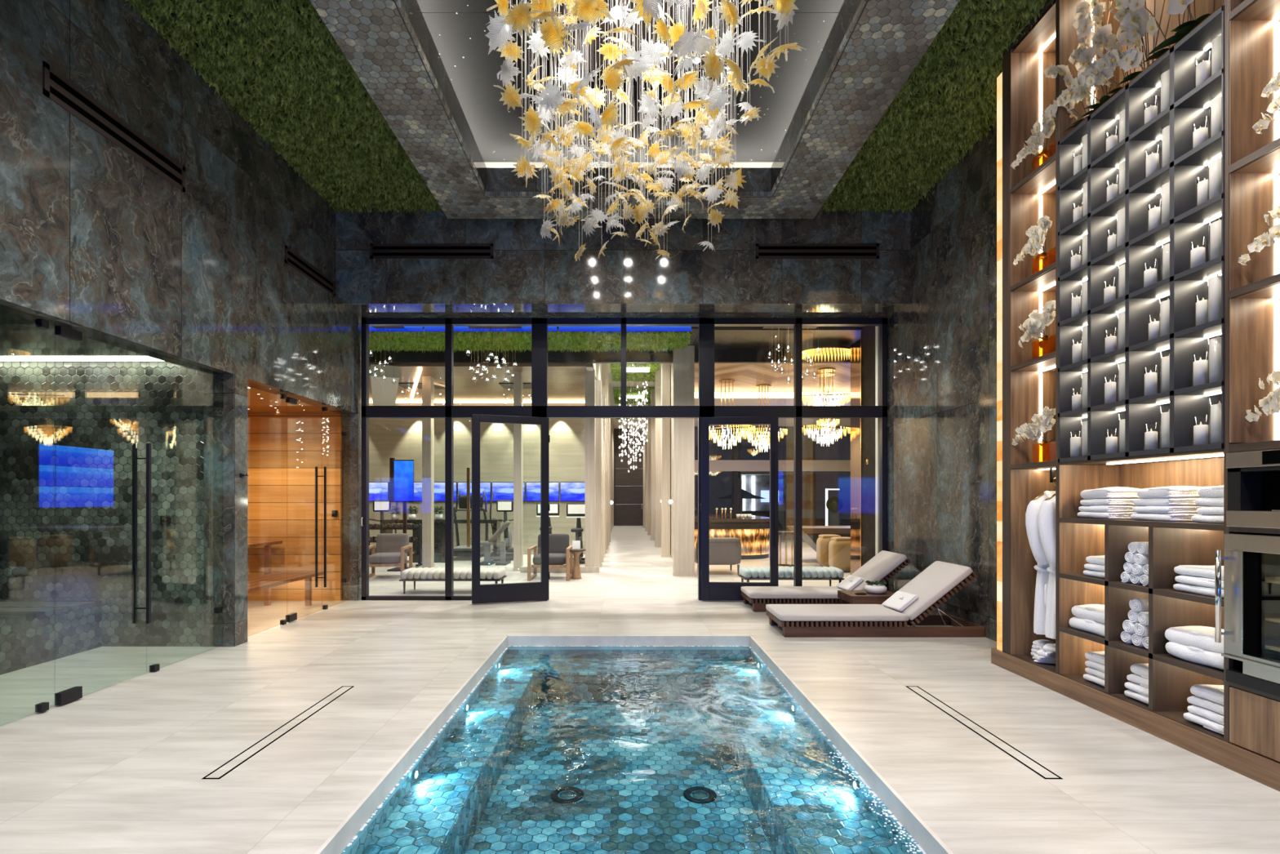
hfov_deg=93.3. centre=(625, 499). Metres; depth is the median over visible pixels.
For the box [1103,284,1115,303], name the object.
candle
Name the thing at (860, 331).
trim
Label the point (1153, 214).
candle jar
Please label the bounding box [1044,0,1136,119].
orchid arrangement
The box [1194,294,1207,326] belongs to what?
candle jar
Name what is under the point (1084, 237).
candle
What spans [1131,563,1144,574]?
rolled towel
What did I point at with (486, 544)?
weight bench
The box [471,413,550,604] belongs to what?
door
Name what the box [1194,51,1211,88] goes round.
candle jar
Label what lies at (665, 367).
wall fin
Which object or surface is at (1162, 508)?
folded towel
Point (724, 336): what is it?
ceiling
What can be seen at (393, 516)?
potted plant
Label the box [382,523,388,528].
dumbbell
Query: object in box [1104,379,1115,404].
candle
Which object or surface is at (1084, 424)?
candle jar
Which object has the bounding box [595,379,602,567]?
wall fin
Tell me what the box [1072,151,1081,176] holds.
candle jar
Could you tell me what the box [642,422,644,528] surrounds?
wall fin
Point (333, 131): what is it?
moss
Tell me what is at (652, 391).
wall fin
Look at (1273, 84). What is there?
orchid arrangement
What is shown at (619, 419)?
moss
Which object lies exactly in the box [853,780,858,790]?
pool light
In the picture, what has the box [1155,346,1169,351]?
light
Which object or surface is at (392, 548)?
armchair
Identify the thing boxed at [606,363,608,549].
wall fin
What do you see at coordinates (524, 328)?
video screen
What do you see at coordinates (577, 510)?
exercise machine
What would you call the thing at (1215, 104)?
candle jar
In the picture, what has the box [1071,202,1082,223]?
candle jar
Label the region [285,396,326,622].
door
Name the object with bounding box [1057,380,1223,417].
shelf
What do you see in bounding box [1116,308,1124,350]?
candle jar
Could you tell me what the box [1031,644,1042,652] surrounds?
slipper
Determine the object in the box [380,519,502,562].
console
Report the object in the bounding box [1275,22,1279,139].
light
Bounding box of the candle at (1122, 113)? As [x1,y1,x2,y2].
[1119,109,1124,142]
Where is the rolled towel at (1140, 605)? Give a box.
[1128,598,1148,612]
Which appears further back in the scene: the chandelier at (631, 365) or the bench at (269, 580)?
the chandelier at (631, 365)
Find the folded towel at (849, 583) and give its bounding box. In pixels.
[836,574,863,590]
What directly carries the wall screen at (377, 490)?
attached to the wall at (398, 438)
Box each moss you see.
[124,0,1053,213]
[368,328,693,353]
[608,363,661,382]
[612,386,654,404]
[616,417,644,420]
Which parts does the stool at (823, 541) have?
seat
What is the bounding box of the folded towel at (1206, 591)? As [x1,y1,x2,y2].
[1173,582,1223,598]
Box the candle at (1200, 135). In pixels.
[1192,125,1208,148]
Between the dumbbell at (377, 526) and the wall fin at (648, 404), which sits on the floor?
the wall fin at (648, 404)
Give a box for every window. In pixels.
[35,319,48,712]
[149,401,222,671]
[280,394,286,624]
[321,406,346,608]
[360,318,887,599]
[694,426,850,542]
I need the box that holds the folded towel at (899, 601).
[882,591,918,611]
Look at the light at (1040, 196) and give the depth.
4.95 m
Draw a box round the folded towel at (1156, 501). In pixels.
[1133,497,1203,506]
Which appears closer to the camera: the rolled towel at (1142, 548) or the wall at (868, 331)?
the rolled towel at (1142, 548)
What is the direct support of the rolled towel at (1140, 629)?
on the rolled towel at (1136, 639)
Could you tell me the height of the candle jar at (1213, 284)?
0.274 m
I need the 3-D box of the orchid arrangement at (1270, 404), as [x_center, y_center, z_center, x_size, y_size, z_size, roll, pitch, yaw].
[3.255,-0.501,2.945,0.227,0.422,0.384,0,0,-27]
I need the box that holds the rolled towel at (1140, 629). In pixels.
[1133,622,1148,636]
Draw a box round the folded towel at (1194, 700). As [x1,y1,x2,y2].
[1186,695,1223,715]
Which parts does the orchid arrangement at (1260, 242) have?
flower, flower, flower, flower, flower, flower, flower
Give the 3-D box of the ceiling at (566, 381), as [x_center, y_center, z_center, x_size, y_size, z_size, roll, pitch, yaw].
[-4.110,-2.560,13.450,6.980,0.080,4.100,0,0,0]
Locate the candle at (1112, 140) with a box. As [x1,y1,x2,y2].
[1106,134,1117,151]
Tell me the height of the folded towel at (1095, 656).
0.080 m
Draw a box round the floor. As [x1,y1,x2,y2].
[0,525,1279,853]
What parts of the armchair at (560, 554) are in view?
arm frame, seat rail, seat, backrest, arm frame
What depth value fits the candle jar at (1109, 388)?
3.97 m
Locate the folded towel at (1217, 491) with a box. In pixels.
[1197,485,1223,497]
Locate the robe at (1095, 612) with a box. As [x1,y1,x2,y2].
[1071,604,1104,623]
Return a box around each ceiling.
[0,311,164,361]
[137,0,1039,208]
[247,383,333,412]
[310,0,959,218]
[338,304,906,319]
[368,363,596,400]
[422,325,865,326]
[422,326,863,347]
[608,363,661,428]
[694,363,850,391]
[694,397,850,426]
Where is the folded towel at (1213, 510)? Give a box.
[1196,506,1223,515]
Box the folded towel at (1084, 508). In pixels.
[1078,505,1142,511]
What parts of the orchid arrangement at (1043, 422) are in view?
flower, flower, flower, flower, flower, flower, flower, flower, flower, flower, flower, flower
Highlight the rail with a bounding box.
[1049,468,1055,482]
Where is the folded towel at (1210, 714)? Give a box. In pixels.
[1186,705,1223,724]
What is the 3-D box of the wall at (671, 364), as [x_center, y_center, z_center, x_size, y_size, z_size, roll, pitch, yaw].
[1.185,-1.250,22.500,0.130,5.300,21.000,0,0,0]
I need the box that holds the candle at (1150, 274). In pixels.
[1143,266,1156,287]
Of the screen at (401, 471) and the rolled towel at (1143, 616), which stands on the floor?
the screen at (401, 471)
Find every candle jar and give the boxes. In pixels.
[1069,248,1081,271]
[1070,292,1080,317]
[1070,434,1080,457]
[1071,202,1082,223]
[1071,338,1082,364]
[1071,388,1081,410]
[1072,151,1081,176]
[1080,131,1087,169]
[1080,231,1087,265]
[1080,277,1087,313]
[1080,323,1087,360]
[1080,368,1087,408]
[1080,417,1087,456]
[1081,179,1087,217]
[1102,277,1116,303]
[1103,328,1117,354]
[1103,374,1117,404]
[1104,126,1118,152]
[1105,177,1118,202]
[1106,228,1115,252]
[1106,433,1117,453]
[1115,206,1124,247]
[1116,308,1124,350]
[1117,106,1124,142]
[1117,153,1124,195]
[1117,259,1124,297]
[1117,359,1124,401]
[1118,413,1124,452]
[1142,95,1158,124]
[1142,259,1158,288]
[1142,365,1158,395]
[1143,423,1157,449]
[1144,144,1159,178]
[1146,203,1160,231]
[1146,314,1159,340]
[1159,67,1169,112]
[1159,296,1169,337]
[1160,119,1169,168]
[1160,179,1169,224]
[1160,238,1169,279]
[1160,351,1169,392]
[1160,405,1169,448]
[1189,236,1206,268]
[1191,116,1208,148]
[1191,352,1208,386]
[1191,415,1208,445]
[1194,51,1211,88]
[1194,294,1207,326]
[1195,175,1208,206]
[1206,273,1221,322]
[1207,155,1221,200]
[1207,333,1221,382]
[1208,216,1221,260]
[1208,396,1221,444]
[1209,28,1221,75]
[1209,93,1221,137]
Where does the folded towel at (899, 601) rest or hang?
on the sun lounger at (934, 584)
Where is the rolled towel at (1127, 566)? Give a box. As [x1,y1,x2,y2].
[1123,561,1134,573]
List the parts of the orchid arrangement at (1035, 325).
flower, flower, flower, flower, flower, flower, flower, flower, flower, flower, flower, flower, flower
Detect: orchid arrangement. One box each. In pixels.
[1010,116,1055,168]
[1011,406,1055,462]
[1013,214,1052,265]
[1017,300,1055,348]
[1032,0,1112,133]
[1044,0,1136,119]
[1057,0,1148,106]
[1084,0,1180,87]
[1108,0,1195,63]
[1146,0,1214,56]
[1237,204,1279,265]
[1244,370,1279,422]
[1252,71,1279,133]
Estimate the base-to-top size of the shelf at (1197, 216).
0.030 m
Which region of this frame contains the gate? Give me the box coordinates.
[825,488,839,525]
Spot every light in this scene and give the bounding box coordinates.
[368,400,585,403]
[409,367,422,399]
[413,769,417,778]
[626,367,649,372]
[626,395,644,398]
[694,391,850,397]
[803,344,850,355]
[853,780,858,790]
[1038,34,1055,53]
[1038,181,1055,195]
[1038,283,1055,292]
[1038,365,1055,372]
[1039,52,1042,165]
[1039,195,1042,270]
[1039,293,1042,356]
[1039,373,1042,461]
[1091,0,1095,104]
[1106,454,1223,464]
[1155,239,1169,246]
[1155,293,1169,298]
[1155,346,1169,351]
[1204,155,1221,165]
[1204,213,1221,223]
[1204,333,1221,338]
[1204,391,1221,395]
[1272,15,1279,21]
[1272,169,1279,174]
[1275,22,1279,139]
[1275,175,1279,274]
[1275,300,1279,439]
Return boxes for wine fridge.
[1214,532,1279,697]
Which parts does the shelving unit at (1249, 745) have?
onyx strip, panel, shelf, shelf, shelf, shelf, shelf, shelf, shelf, shelf, shelf, shelf, panel, shelf, shelf, shelf, shelf, shelf, shelf, drawer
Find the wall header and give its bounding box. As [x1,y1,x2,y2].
[335,208,910,304]
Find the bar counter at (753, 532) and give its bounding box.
[694,515,769,559]
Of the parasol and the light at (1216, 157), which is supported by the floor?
the parasol
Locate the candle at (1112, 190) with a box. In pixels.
[1106,182,1118,201]
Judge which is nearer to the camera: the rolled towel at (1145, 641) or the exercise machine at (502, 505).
the rolled towel at (1145, 641)
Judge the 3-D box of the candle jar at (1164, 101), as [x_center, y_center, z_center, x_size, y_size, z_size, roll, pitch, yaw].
[3.213,-2.419,3.574,0.084,0.274,0.084,0,0,0]
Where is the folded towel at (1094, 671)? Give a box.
[1084,666,1104,679]
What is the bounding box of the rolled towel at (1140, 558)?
[1133,552,1148,564]
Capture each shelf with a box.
[368,527,422,529]
[368,539,422,542]
[1057,4,1224,144]
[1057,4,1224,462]
[1057,67,1223,190]
[1057,129,1224,235]
[1057,255,1224,326]
[1057,317,1224,371]
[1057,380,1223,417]
[1057,443,1224,462]
[1058,192,1224,280]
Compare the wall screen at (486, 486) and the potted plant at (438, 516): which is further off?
the wall screen at (486, 486)
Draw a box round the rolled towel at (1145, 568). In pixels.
[1142,564,1148,575]
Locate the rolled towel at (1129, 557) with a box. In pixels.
[1124,551,1136,563]
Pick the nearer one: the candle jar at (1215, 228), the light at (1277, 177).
the light at (1277, 177)
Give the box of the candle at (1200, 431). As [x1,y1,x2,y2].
[1193,422,1208,444]
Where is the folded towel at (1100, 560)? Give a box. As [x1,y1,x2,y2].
[1085,555,1104,565]
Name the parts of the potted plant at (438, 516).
pot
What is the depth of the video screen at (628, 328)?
10.06 m
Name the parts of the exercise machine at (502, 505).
arm lever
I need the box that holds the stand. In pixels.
[572,540,580,548]
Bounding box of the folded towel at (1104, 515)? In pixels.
[1077,511,1135,519]
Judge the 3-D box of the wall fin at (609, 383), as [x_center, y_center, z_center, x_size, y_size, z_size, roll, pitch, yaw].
[-0.570,-1.250,20.310,0.160,5.300,0.320,0,0,0]
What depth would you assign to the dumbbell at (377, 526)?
12.80 m
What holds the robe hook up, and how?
attached to the wall at (95, 242)
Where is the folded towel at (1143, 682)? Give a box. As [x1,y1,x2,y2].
[1126,674,1148,688]
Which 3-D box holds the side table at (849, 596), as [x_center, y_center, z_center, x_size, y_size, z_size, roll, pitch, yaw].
[2.914,1.255,7.210,0.612,0.290,0.460,0,0,0]
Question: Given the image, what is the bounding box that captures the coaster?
[854,592,866,595]
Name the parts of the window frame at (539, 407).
post, sill rail, post, post, post, head rail, post, post, post, post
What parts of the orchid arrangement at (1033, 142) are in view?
flower, flower, flower, flower, flower, flower, flower, flower, flower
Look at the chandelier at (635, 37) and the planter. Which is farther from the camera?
the planter
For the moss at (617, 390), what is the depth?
21.97 m
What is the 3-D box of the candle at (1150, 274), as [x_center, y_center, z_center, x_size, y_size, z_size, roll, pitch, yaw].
[3.210,-1.362,3.695,0.060,0.130,0.060,0,0,0]
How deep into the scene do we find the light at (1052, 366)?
4.86 m
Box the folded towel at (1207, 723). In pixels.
[1182,711,1223,734]
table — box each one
[569,548,586,579]
[777,530,793,566]
[786,525,850,551]
[837,590,894,604]
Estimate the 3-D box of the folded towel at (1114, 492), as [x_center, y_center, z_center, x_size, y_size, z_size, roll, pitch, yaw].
[3.373,-0.047,4.201,0.257,0.088,0.275,0,0,0]
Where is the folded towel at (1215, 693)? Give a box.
[1190,684,1223,705]
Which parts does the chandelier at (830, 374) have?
frame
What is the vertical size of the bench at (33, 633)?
0.440 m
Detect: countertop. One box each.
[694,515,769,522]
[742,511,785,533]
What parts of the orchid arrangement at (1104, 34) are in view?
flower, flower, flower, flower, flower, flower, flower, flower, flower, flower, flower, flower, flower, flower, flower, flower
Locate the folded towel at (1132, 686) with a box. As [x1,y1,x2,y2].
[1124,681,1148,696]
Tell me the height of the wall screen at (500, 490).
0.500 m
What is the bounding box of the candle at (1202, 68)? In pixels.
[1195,60,1210,86]
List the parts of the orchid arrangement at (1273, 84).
flower, flower, flower, flower, flower, flower, flower, flower, flower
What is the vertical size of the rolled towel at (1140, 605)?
0.084 m
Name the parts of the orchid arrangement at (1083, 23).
flower, flower, flower, flower, flower, flower, flower, flower, flower, flower, flower, flower, flower, flower, flower, flower, flower, flower, flower, flower, flower, flower, flower, flower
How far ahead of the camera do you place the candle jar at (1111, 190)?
3.96 m
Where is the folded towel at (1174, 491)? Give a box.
[1137,485,1202,498]
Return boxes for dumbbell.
[368,523,376,528]
[368,536,376,541]
[375,523,382,528]
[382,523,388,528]
[387,523,395,528]
[394,523,401,528]
[407,523,414,528]
[412,536,417,541]
[412,549,417,555]
[413,523,422,528]
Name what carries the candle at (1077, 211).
on the candle jar at (1077, 212)
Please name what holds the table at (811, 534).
on the floor
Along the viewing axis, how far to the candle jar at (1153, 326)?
3.65 m
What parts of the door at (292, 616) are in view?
handle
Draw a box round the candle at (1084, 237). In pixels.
[1082,234,1087,264]
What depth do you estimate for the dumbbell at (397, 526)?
12.80 m
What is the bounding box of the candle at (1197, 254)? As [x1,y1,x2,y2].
[1190,244,1204,268]
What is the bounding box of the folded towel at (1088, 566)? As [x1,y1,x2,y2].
[1084,563,1104,571]
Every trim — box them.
[204,373,234,646]
[234,374,247,646]
[368,347,850,363]
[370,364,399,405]
[520,566,599,573]
[860,330,862,567]
[875,325,879,555]
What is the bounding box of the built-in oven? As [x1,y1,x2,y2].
[1226,448,1279,528]
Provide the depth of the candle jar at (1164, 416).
3.56 m
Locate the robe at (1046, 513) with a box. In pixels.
[1038,493,1055,639]
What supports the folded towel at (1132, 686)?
on the folded towel at (1130, 693)
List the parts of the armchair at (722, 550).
seat, backrest, leg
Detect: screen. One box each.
[368,325,422,331]
[368,481,389,501]
[386,457,417,571]
[413,481,422,501]
[423,325,489,331]
[434,481,457,501]
[457,481,491,501]
[491,325,556,331]
[491,481,525,501]
[525,481,559,501]
[558,325,621,331]
[560,481,585,501]
[626,325,691,331]
[760,490,768,502]
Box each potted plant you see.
[387,506,400,519]
[406,505,418,519]
[434,506,444,519]
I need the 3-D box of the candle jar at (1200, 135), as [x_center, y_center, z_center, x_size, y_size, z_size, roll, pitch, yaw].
[3.211,-2.036,3.375,0.072,0.167,0.072,0,0,0]
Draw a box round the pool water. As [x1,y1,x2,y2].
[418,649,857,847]
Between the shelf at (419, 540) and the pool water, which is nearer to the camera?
the pool water
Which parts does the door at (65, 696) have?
handle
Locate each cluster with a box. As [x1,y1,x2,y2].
[369,325,404,382]
[398,382,444,404]
[465,325,521,383]
[498,382,531,404]
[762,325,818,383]
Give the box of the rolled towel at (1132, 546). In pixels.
[1128,542,1148,553]
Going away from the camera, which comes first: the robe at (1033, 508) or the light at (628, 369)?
the robe at (1033, 508)
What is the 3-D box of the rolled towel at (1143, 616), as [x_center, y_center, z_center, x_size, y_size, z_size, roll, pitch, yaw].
[3.333,0.734,3.740,0.268,0.084,0.083,0,0,0]
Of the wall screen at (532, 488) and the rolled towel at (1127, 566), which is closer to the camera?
the rolled towel at (1127, 566)
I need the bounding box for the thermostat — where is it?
[331,510,337,516]
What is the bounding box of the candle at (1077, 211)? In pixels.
[1073,205,1082,222]
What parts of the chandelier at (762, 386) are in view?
frame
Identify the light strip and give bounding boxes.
[0,358,162,360]
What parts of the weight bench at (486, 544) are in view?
frame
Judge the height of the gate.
1.850 m
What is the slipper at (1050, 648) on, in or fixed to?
on the slipper at (1042, 654)
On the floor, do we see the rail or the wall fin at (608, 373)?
the wall fin at (608, 373)
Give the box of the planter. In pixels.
[828,512,840,525]
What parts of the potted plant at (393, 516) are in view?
pot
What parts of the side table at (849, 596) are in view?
leg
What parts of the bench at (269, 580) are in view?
seat, leg, seat, leg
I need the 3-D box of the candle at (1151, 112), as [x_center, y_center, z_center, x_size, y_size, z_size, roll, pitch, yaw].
[3.215,-2.352,3.697,0.060,0.130,0.060,0,0,0]
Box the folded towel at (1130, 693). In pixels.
[1124,689,1148,704]
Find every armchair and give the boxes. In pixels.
[368,533,412,579]
[527,533,573,581]
[694,537,741,574]
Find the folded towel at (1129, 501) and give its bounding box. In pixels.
[1080,497,1136,506]
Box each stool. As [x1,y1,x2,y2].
[816,533,840,566]
[828,536,850,571]
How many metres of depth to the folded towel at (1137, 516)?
3.64 m
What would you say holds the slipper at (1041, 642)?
on the slipper at (1033, 646)
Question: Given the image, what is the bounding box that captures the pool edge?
[342,645,926,853]
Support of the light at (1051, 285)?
on the shelving unit at (1249, 745)
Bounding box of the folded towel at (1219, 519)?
[1191,515,1223,524]
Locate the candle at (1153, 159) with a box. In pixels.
[1146,151,1159,177]
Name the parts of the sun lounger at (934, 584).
rail, cross rail, rail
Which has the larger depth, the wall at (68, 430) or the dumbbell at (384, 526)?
the dumbbell at (384, 526)
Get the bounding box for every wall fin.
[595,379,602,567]
[601,363,607,553]
[601,388,604,562]
[603,396,605,557]
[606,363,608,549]
[608,373,609,545]
[608,382,610,542]
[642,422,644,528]
[644,417,647,531]
[647,403,650,534]
[650,387,654,540]
[654,368,661,546]
[660,363,671,556]
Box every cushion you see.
[741,586,844,598]
[765,604,908,621]
[850,550,907,590]
[881,560,973,620]
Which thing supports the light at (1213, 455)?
on the shelving unit at (1249, 745)
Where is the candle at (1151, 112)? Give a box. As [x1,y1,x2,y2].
[1144,104,1157,124]
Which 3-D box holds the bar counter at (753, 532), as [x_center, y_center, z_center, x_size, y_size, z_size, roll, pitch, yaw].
[2.485,0.920,15.790,2.370,0.960,3.420,0,0,0]
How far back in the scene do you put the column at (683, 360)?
11.10 m
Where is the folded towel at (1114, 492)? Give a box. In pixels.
[1080,486,1140,499]
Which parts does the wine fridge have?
handle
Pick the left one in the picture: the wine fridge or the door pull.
the door pull
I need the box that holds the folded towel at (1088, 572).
[1083,569,1104,577]
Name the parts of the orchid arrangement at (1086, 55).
flower, flower, flower, flower, flower, flower, flower, flower, flower, flower, flower, flower, flower, flower, flower, flower, flower, flower, flower, stem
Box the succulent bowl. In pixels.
[863,580,887,593]
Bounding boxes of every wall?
[0,0,361,414]
[0,361,215,646]
[247,412,361,600]
[368,403,585,554]
[586,363,600,379]
[600,363,613,532]
[613,428,643,525]
[670,363,672,558]
[861,325,875,565]
[887,122,996,641]
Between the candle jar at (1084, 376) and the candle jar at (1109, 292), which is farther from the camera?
the candle jar at (1084, 376)
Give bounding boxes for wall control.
[160,515,169,524]
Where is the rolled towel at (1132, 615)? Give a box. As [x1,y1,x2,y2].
[1128,609,1139,622]
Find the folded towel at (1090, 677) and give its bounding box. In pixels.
[1083,673,1104,686]
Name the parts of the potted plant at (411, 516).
pot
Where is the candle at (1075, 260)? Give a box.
[1071,253,1080,270]
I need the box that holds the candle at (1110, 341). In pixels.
[1105,333,1116,353]
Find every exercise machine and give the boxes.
[368,493,397,550]
[453,490,488,555]
[489,493,513,559]
[536,502,559,533]
[566,502,585,564]
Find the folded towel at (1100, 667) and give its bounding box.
[1084,660,1104,672]
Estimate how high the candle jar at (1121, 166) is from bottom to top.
0.254 m
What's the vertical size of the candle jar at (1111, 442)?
0.167 m
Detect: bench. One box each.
[0,600,102,675]
[247,540,324,605]
[399,567,506,594]
[480,520,511,565]
[737,566,844,586]
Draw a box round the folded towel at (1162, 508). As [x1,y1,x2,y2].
[1132,505,1206,513]
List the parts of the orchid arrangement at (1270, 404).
flower, flower, flower, flower, flower, flower, flower, flower, flower, flower, flower, flower, flower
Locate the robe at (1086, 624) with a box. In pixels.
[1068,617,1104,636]
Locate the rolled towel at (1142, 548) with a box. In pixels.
[1136,542,1148,554]
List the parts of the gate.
post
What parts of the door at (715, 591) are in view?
pull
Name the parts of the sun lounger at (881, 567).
cross rail, rail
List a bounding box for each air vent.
[42,61,185,192]
[284,244,334,297]
[369,243,493,258]
[755,243,879,258]
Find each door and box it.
[54,325,151,705]
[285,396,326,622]
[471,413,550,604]
[614,459,643,525]
[700,416,777,600]
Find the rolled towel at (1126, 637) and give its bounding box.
[1120,631,1133,644]
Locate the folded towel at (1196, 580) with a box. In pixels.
[1174,574,1223,589]
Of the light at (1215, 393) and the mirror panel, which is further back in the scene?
the mirror panel
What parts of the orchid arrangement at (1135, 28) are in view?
flower, flower, flower, flower, flower, flower, flower, flower, flower, flower, flower, flower, flower, flower, flower, flower, stem, stem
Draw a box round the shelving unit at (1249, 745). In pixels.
[991,0,1279,791]
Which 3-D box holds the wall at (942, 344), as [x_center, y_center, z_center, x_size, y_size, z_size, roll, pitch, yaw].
[3.770,-1.250,2.795,0.200,5.300,11.590,0,0,0]
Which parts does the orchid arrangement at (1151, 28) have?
flower, flower, flower, flower, stem, flower, flower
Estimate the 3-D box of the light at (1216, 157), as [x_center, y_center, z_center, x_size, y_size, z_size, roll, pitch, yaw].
[3.324,-1.918,3.339,0.012,0.006,0.254,0,0,0]
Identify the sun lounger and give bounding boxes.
[741,550,911,611]
[765,560,984,637]
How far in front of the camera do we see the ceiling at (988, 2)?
5.38 m
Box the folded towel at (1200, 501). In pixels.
[1195,497,1223,506]
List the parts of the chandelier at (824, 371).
frame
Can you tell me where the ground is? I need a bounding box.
[802,518,850,525]
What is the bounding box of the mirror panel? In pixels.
[850,338,860,574]
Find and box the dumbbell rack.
[368,525,422,566]
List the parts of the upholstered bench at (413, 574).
leg, frame, seat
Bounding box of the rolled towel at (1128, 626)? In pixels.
[1122,619,1135,633]
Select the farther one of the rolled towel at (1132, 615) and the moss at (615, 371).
the moss at (615, 371)
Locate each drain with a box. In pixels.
[202,685,354,778]
[550,786,583,803]
[683,786,716,803]
[905,685,1062,778]
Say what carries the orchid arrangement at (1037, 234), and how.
on the shelving unit at (1249, 745)
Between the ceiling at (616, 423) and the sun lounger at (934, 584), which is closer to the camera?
the sun lounger at (934, 584)
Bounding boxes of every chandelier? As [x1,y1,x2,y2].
[484,0,806,261]
[618,363,647,470]
[709,379,754,444]
[744,384,782,444]
[802,368,850,397]
[802,372,850,444]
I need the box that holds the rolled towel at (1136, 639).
[1131,633,1145,647]
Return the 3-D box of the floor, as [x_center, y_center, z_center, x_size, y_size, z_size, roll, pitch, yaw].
[0.700,1.460,15.500,16.600,0.120,37.000,0,0,0]
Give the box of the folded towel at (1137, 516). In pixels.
[1130,512,1201,521]
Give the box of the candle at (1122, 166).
[1119,160,1124,194]
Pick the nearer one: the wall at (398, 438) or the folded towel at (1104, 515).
the folded towel at (1104, 515)
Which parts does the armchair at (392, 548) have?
arm frame, seat, seat rail, backrest, arm frame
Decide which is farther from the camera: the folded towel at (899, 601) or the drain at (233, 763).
the folded towel at (899, 601)
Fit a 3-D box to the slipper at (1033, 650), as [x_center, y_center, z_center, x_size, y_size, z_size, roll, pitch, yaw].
[3.360,1.200,4.813,0.258,0.060,0.096,0,0,-13]
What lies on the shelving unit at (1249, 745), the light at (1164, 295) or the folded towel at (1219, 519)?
the folded towel at (1219, 519)
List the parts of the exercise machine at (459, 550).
frame, frame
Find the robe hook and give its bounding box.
[240,473,248,477]
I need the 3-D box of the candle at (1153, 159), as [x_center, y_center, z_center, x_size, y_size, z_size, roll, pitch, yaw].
[3.206,-2.037,3.677,0.060,0.160,0.060,0,0,0]
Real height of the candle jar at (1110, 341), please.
0.167 m
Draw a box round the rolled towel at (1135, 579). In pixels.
[1129,573,1142,584]
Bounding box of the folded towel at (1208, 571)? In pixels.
[1173,564,1223,579]
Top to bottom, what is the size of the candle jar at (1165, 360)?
0.254 m
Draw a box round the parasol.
[718,488,765,514]
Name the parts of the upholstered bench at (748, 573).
frame, seat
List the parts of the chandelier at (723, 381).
frame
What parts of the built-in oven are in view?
drip panel, control panel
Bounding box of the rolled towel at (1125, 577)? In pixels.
[1120,571,1132,582]
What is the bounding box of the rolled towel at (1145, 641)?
[1142,636,1148,649]
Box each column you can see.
[421,376,434,568]
[512,372,523,571]
[585,369,595,566]
[672,345,694,576]
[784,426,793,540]
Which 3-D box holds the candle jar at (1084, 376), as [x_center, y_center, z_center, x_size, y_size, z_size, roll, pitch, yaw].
[3.210,-0.769,4.189,0.084,0.274,0.084,0,0,0]
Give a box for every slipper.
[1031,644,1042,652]
[1031,648,1038,655]
[1032,639,1055,648]
[1033,653,1055,663]
[1036,648,1055,657]
[1042,643,1055,653]
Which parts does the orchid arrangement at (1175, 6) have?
flower, stem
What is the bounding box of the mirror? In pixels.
[741,471,786,533]
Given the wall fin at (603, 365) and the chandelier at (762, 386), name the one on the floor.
the wall fin at (603, 365)
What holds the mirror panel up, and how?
attached to the wall at (868, 331)
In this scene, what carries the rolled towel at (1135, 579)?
on the shelving unit at (1249, 745)
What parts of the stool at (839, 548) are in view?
seat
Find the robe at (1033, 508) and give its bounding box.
[1025,477,1055,635]
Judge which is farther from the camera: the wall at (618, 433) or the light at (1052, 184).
the wall at (618, 433)
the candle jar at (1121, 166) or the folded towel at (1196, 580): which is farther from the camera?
the candle jar at (1121, 166)
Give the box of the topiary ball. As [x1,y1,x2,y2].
[826,496,843,525]
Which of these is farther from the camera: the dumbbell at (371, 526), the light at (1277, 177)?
the dumbbell at (371, 526)
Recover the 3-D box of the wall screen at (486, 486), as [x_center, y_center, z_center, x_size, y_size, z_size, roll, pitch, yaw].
[-3.858,-0.210,15.463,0.849,0.500,0.054,0,0,0]
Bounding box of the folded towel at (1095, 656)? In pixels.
[1084,651,1104,664]
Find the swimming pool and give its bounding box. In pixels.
[314,635,953,853]
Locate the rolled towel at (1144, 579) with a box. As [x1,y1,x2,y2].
[1139,573,1148,586]
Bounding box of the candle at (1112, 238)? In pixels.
[1107,232,1115,251]
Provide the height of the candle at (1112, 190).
0.130 m
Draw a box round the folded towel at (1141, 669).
[1130,663,1148,679]
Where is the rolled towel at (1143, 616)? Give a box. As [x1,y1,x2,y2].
[1137,611,1148,625]
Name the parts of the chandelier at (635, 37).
glass, glass, glass, glass, glass, glass, glass, glass, glass, glass, glass, glass, glass, glass, glass, glass, glass, glass, glass, glass, glass, glass, glass, glass, glass, glass, glass, glass, glass, glass, glass, glass, glass, glass, glass, glass, glass, glass, glass, glass, glass, glass, glass, glass, glass, glass, glass, glass, glass, glass, glass, glass, glass, glass, glass, glass, glass, glass, glass, glass, glass, glass, glass, glass, glass, glass, glass, glass, glass, glass, glass, glass, glass, glass, glass, glass, glass, glass, glass, glass, glass, glass, glass, glass, glass, glass, glass, glass, glass, glass, glass, glass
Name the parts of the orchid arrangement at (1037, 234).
flower, flower, flower, flower, flower, flower, flower, flower, flower, flower, flower, flower, flower, flower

